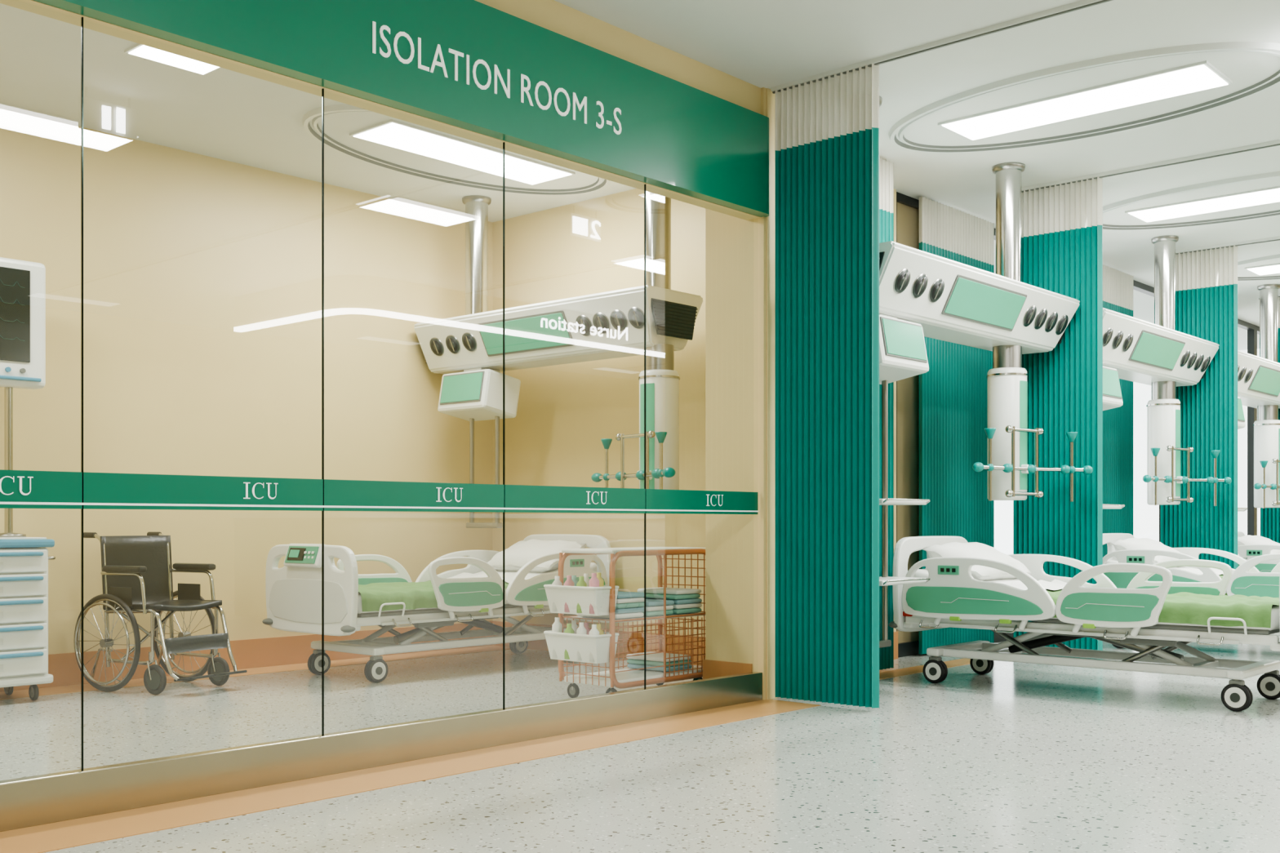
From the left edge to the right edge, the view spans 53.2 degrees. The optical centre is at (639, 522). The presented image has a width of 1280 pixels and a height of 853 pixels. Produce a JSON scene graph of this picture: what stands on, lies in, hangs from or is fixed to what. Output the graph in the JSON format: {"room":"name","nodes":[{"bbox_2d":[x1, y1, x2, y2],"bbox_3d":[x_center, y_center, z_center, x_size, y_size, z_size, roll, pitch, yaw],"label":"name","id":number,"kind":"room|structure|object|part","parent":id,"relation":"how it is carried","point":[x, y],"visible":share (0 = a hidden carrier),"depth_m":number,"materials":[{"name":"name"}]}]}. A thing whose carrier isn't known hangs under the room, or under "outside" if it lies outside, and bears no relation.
{"room":"hospital intensive care ward","nodes":[
{"label":"hospital intensive care ward","id":0,"kind":"room"},
{"bbox_2d":[0,107,492,654],"bbox_3d":[-3.567,-0.725,7.869,0.120,3.450,7.150,0,0,42],"label":"wall","id":1,"kind":"structure","parent":0,"point":[202,273],"depth_m":8.62,"materials":[{"name":"beige paint"}]},
{"bbox_2d":[0,621,492,692],"bbox_3d":[-3.517,0.900,7.824,0.015,0.200,6.950,0,0,42],"label":"baseboard","id":2,"kind":"structure","parent":1,"relation":"attached to","point":[64,668],"depth_m":8.70,"materials":[{"name":"brown wood"}]},
{"bbox_2d":[0,17,758,770],"bbox_3d":[-1.257,-0.440,5.058,0.010,2.564,5.759,0,0,42],"label":"glass wall","id":3,"kind":"structure","parent":0,"point":[19,489],"depth_m":5.06,"materials":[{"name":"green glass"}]},
{"bbox_2d":[0,671,762,831],"bbox_3d":[-1.270,0.921,5.042,0.055,0.158,5.810,0,0,42],"label":"trim","id":4,"kind":"structure","parent":3,"relation":"attached to","point":[48,798],"depth_m":5.05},
{"bbox_3d":[-1.270,0.921,5.042,0.055,0.158,5.810,0,0,42],"label":"sill","id":5,"kind":"part","parent":4,"relation":"part of","materials":[{"name":"metal"}]},
{"bbox_2d":[702,659,752,679],"bbox_3d":[0.876,0.900,7.769,0.352,0.200,1.135,0,0,42],"label":"baseboard","id":6,"kind":"structure","parent":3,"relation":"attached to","point":[711,668],"depth_m":7.36,"materials":[{"name":"brown wood"}]},
{"bbox_2d":[0,0,760,220],"bbox_3d":[-1.297,-2.085,5.068,0.100,0.730,5.812,0,0,42],"label":"wall","id":7,"kind":"structure","parent":0,"point":[553,15],"depth_m":6.03,"materials":[{"name":"beige paint"}]},
{"bbox_2d":[34,0,768,217],"bbox_3d":[-2.576,-1.992,3.507,0.078,0.540,9.880,0,0,42],"label":"room sign","id":8,"kind":"object","parent":7,"relation":"attached to","point":[473,65],"visible":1,"depth_m":5.60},
{"bbox_2d":[492,188,705,637],"bbox_3d":[0.011,-0.725,9.408,3.150,3.450,0.120,0,0,42],"label":"wall","id":9,"kind":"structure","parent":0,"point":[564,411],"depth_m":9.62,"materials":[{"name":"beige paint"}]},
{"bbox_2d":[492,621,705,666],"bbox_3d":[-0.036,0.900,9.360,3.115,0.200,0.015,0,0,42],"label":"baseboard","id":10,"kind":"structure","parent":9,"relation":"attached to","point":[541,645],"depth_m":9.35,"materials":[{"name":"orange wood"}]},
{"bbox_2d":[0,635,1279,852],"bbox_3d":[4.302,1.050,6.217,14.300,0.100,23.400,0,0,42],"label":"floor","id":11,"kind":"structure","parent":0,"point":[1015,757],"depth_m":5.20,"materials":[{"name":"tile"}]},
{"bbox_2d":[0,537,55,701],"bbox_3d":[-3.670,0.540,7.091,0.536,0.916,0.745,0,0,42],"label":"cart","id":12,"kind":"object","parent":11,"relation":"on","point":[24,561],"visible":1,"depth_m":7.04,"materials":[{"name":"plastic"}]},
{"bbox_2d":[0,257,45,537],"bbox_3d":[-3.640,-0.703,7.162,0.195,1.570,0.560,0,0,42],"label":"patient monitor","id":13,"kind":"object","parent":12,"relation":"on","point":[22,282],"visible":0.91,"depth_m":7.22,"materials":[{"name":"white plastic"}]},
{"bbox_2d":[74,532,247,695],"bbox_3d":[-2.857,0.529,7.704,0.924,0.942,0.656,0,0,30],"label":"wheelchair","id":14,"kind":"object","parent":11,"relation":"on","point":[137,571],"visible":0.99,"depth_m":7.70,"materials":[{"name":"metal"}]},
{"bbox_2d":[0,645,510,700],"bbox_3d":[-3.384,0.999,7.705,0.330,0.003,6.910,0,0,42],"label":"trim","id":15,"kind":"structure","parent":11,"relation":"on","point":[133,682],"depth_m":8.71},
{"bbox_2d":[0,699,820,852],"bbox_3d":[-2.470,0.999,3.398,0.355,0.003,9.960,0,0,42],"label":"floor border","id":16,"kind":"structure","parent":11,"relation":"on","point":[47,837],"depth_m":4.89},
{"bbox_2d":[262,533,610,683],"bbox_3d":[-1.317,0.543,8.834,1.040,0.914,2.378,0,0,42],"label":"hospital bed","id":17,"kind":"object","parent":11,"relation":"on","point":[471,595],"visible":0.84,"depth_m":8.30,"materials":[{"name":"plastic"}]},
{"bbox_2d":[543,546,705,697],"bbox_3d":[-0.056,0.574,7.395,0.430,0.851,1.019,0,0,42],"label":"cart","id":18,"kind":"object","parent":11,"relation":"on","point":[592,601],"visible":0.86,"depth_m":7.19,"materials":[{"name":"metal"}]},
{"bbox_2d":[879,657,970,679],"bbox_3d":[5.050,0.999,12.216,0.200,0.003,13.070,0,0,42],"label":"trim","id":19,"kind":"structure","parent":11,"relation":"on","point":[916,669],"depth_m":8.66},
{"bbox_2d":[888,536,1279,711],"bbox_3d":[2.744,0.543,7.574,2.378,0.914,1.040,0,0,42],"label":"hospital bed","id":20,"kind":"object","parent":11,"relation":"on","point":[976,585],"visible":0.98,"depth_m":7.42,"materials":[{"name":"plastic"}]},
{"bbox_2d":[1102,533,1279,648],"bbox_3d":[4.727,0.543,9.785,2.378,0.914,1.040,0,0,42],"label":"hospital bed","id":21,"kind":"object","parent":11,"relation":"on","point":[1246,580],"visible":0.42,"depth_m":9.85,"materials":[{"name":"plastic"}]},
{"bbox_2d":[1237,531,1279,572],"bbox_3d":[6.711,0.543,11.995,2.378,0.914,1.040,0,0,42],"label":"hospital bed","id":22,"kind":"object","parent":11,"relation":"on","point":[1250,547],"visible":0.19,"depth_m":12.14,"materials":[{"name":"plastic"}]},
{"bbox_2d":[0,0,1279,350],"bbox_3d":[4.302,-2.500,6.217,14.300,0.100,23.400,0,0,42],"label":"ceiling","id":23,"kind":"structure","parent":0,"point":[223,113],"depth_m":7.17,"materials":[{"name":"white paint"}]},
{"bbox_2d":[124,43,221,75],"bbox_3d":[-2.439,-2.442,6.716,0.230,0.016,0.450,0,0,42],"label":"panel light","id":24,"kind":"object","parent":23,"relation":"in","point":[139,50],"depth_m":6.71,"materials":[{"name":"white plastic"}]},
{"bbox_2d":[302,104,609,195],"bbox_3d":[-1.138,-2.435,8.464,1.300,0.030,2.400,0,0,42],"label":"recessed light","id":25,"kind":"object","parent":23,"relation":"in","point":[373,138],"visible":0.56,"depth_m":8.46,"materials":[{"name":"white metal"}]},
{"bbox_2d":[413,191,702,528],"bbox_3d":[-0.580,-1.206,9.001,2.708,2.485,0.720,0,0,42],"label":"pendant","id":26,"kind":"object","parent":23,"relation":"hanging from","point":[467,348],"visible":0.91,"depth_m":8.72,"materials":[{"name":"white plastic"}]},
{"bbox_2d":[879,158,893,670],"bbox_3d":[1.275,-0.725,8.160,0.044,3.410,1.251,0,0,42],"label":"privacy curtain","id":27,"kind":"object","parent":23,"relation":"hanging from","point":[886,167],"visible":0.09,"depth_m":8.58,"materials":[{"name":"teal fabric"}]},
{"bbox_2d":[771,0,1111,93],"bbox_3d":[4.193,-2.435,4.111,9.250,0.030,0.036,0,0,42],"label":"rail","id":28,"kind":"object","parent":23,"relation":"attached to","point":[1082,4],"visible":1,"depth_m":6.45,"materials":[{"name":"white metal"}]},
{"bbox_2d":[774,62,879,708],"bbox_3d":[1.005,-0.725,6.971,0.667,3.410,0.044,0,0,42],"label":"privacy curtain","id":29,"kind":"object","parent":28,"relation":"hanging from","point":[827,131],"visible":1,"depth_m":6.94,"materials":[{"name":"teal fabric"}]},
{"bbox_2d":[919,195,994,654],"bbox_3d":[2.468,-0.725,9.938,0.044,3.410,1.151,0,0,42],"label":"privacy curtain","id":30,"kind":"object","parent":23,"relation":"hanging from","point":[953,393],"visible":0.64,"depth_m":9.88,"materials":[{"name":"teal fabric"}]},
{"bbox_2d":[879,96,1093,648],"bbox_3d":[2.086,-0.854,8.204,0.721,3.188,2.554,0,0,42],"label":"pendant","id":31,"kind":"object","parent":23,"relation":"hanging from","point":[922,294],"visible":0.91,"depth_m":8.30,"materials":[{"name":"white plastic"}]},
{"bbox_2d":[888,41,1279,153],"bbox_3d":[2.550,-2.435,7.439,2.400,0.030,1.300,0,0,42],"label":"recessed light","id":32,"kind":"object","parent":23,"relation":"in","point":[1104,95],"visible":1,"depth_m":7.34,"materials":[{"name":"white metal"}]},
{"bbox_2d":[1102,264,1133,557],"bbox_3d":[4.451,-0.725,12.149,0.044,3.410,1.151,0,0,42],"label":"privacy curtain","id":33,"kind":"object","parent":23,"relation":"hanging from","point":[1117,286],"visible":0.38,"depth_m":12.33,"materials":[{"name":"teal fabric"}]},
{"bbox_2d":[1021,139,1279,192],"bbox_3d":[6.176,-2.435,6.322,9.250,0.030,0.036,0,0,42],"label":"rail","id":34,"kind":"object","parent":23,"relation":"attached to","point":[1275,143],"visible":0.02,"depth_m":8.68,"materials":[{"name":"white metal"}]},
{"bbox_2d":[1013,176,1102,659],"bbox_3d":[2.989,-0.725,9.182,0.667,3.410,0.044,0,0,42],"label":"privacy curtain","id":35,"kind":"object","parent":34,"relation":"hanging from","point":[1062,225],"visible":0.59,"depth_m":9.12,"materials":[{"name":"teal fabric"}]},
{"bbox_2d":[1102,235,1231,509],"bbox_3d":[4.070,-0.854,10.415,0.721,3.188,2.554,0,0,42],"label":"pendant","id":36,"kind":"object","parent":23,"relation":"hanging from","point":[1157,355],"visible":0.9,"depth_m":10.87,"materials":[{"name":"white plastic"}]},
{"bbox_2d":[1102,171,1279,230],"bbox_3d":[4.534,-2.435,9.650,2.400,0.030,1.300,0,0,42],"label":"recessed light","id":37,"kind":"object","parent":23,"relation":"in","point":[1252,197],"visible":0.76,"depth_m":9.81,"materials":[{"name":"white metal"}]},
{"bbox_2d":[1175,235,1279,254],"bbox_3d":[8.159,-2.435,8.532,9.250,0.030,0.036,0,0,42],"label":"rail","id":38,"kind":"object","parent":23,"relation":"attached to","point":[1274,238],"visible":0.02,"depth_m":11.19,"materials":[{"name":"white metal"}]},
{"bbox_2d":[1160,244,1237,569],"bbox_3d":[4.972,-0.725,11.392,0.667,3.410,0.044,0,0,42],"label":"privacy curtain","id":39,"kind":"object","parent":38,"relation":"hanging from","point":[1206,281],"visible":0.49,"depth_m":11.33,"materials":[{"name":"teal fabric"}]},
{"bbox_2d":[1237,284,1279,559],"bbox_3d":[6.053,-0.854,12.626,0.721,3.188,2.554,0,0,42],"label":"pendant","id":40,"kind":"object","parent":23,"relation":"hanging from","point":[1258,377],"visible":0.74,"depth_m":13.09,"materials":[{"name":"white plastic"}]},
{"bbox_2d":[1237,253,1279,280],"bbox_3d":[6.517,-2.435,11.860,2.400,0.030,1.300,0,0,42],"label":"recessed light","id":41,"kind":"object","parent":23,"relation":"in","point":[1265,268],"visible":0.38,"depth_m":12.23,"materials":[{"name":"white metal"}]},
{"bbox_3d":[10.143,-2.435,10.743,9.250,0.030,0.036,0,0,42],"label":"rail","id":42,"kind":"object","parent":23,"relation":"attached to","visible":0},
{"bbox_2d":[1260,297,1279,543],"bbox_3d":[6.955,-0.725,13.603,0.667,3.410,0.044,0,0,42],"label":"privacy curtain","id":43,"kind":"object","parent":42,"relation":"hanging from","point":[1269,517],"visible":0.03,"depth_m":13.73,"materials":[{"name":"teal fabric"}]},
{"bbox_2d":[705,87,766,700],"bbox_3d":[0.960,-0.725,7.793,0.420,3.450,1.258,0,0,42],"label":"wall pier","id":44,"kind":"object","parent":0,"point":[735,248],"visible":0.29,"depth_m":7.32,"materials":[{"name":"beige paint"}]},
{"bbox_2d":[766,88,777,699],"bbox_3d":[0.747,-0.725,7.233,0.010,3.450,0.095,0,0,42],"label":"wall","id":45,"kind":"structure","parent":0,"point":[770,95],"depth_m":7.22,"materials":[{"name":"beige paint"}]},
{"bbox_2d":[893,188,896,631],"bbox_3d":[1.442,-0.725,8.997,0.130,3.450,1.180,0,0,42],"label":"wall","id":46,"kind":"structure","parent":0,"point":[895,190],"depth_m":9.38,"materials":[{"name":"white paint"}]},
{"bbox_2d":[893,631,897,659],"bbox_3d":[1.496,0.900,8.949,0.015,0.200,1.180,0,0,42],"label":"baseboard","id":47,"kind":"structure","parent":46,"relation":"attached to","point":[895,633],"depth_m":9.36,"materials":[{"name":"orange wood"}]},
{"bbox_2d":[896,191,1013,657],"bbox_3d":[2.718,-0.725,10.426,0.080,3.450,2.650,0,0,42],"label":"window","id":48,"kind":"structure","parent":46,"relation":"in","point":[910,648],"depth_m":9.57,"materials":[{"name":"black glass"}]},
{"bbox_2d":[897,202,919,643],"bbox_3d":[2.000,-0.745,9.626,0.020,3.290,0.380,0,0,42],"label":"window panel","id":49,"kind":"object","parent":48,"relation":"attached to","point":[908,217],"visible":0.5,"depth_m":9.65,"materials":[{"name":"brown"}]},
{"bbox_2d":[1133,280,1159,542],"bbox_3d":[4.604,-0.725,12.529,0.080,3.450,3.000,0,0,42],"label":"window","id":50,"kind":"structure","parent":0,"point":[1137,286],"depth_m":13.16,"materials":[{"name":"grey glass"}]},
{"bbox_2d":[1237,318,1255,535],"bbox_3d":[6.608,-0.725,14.761,0.080,3.450,3.000,0,0,42],"label":"window","id":51,"kind":"structure","parent":0,"point":[1251,328],"depth_m":15.83,"materials":[{"name":"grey glass"}]},
{"bbox_3d":[13.198,-0.725,13.886,11.100,3.450,0.100,0,0,42],"label":"wall","id":52,"kind":"structure","parent":0,"visible":0},
{"bbox_2d":[1255,325,1259,535],"bbox_3d":[8.344,-0.725,16.697,0.080,3.450,2.200,0,0,42],"label":"window","id":53,"kind":"structure","parent":52,"relation":"in","point":[1257,328],"depth_m":15.88,"materials":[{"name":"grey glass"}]}
]}

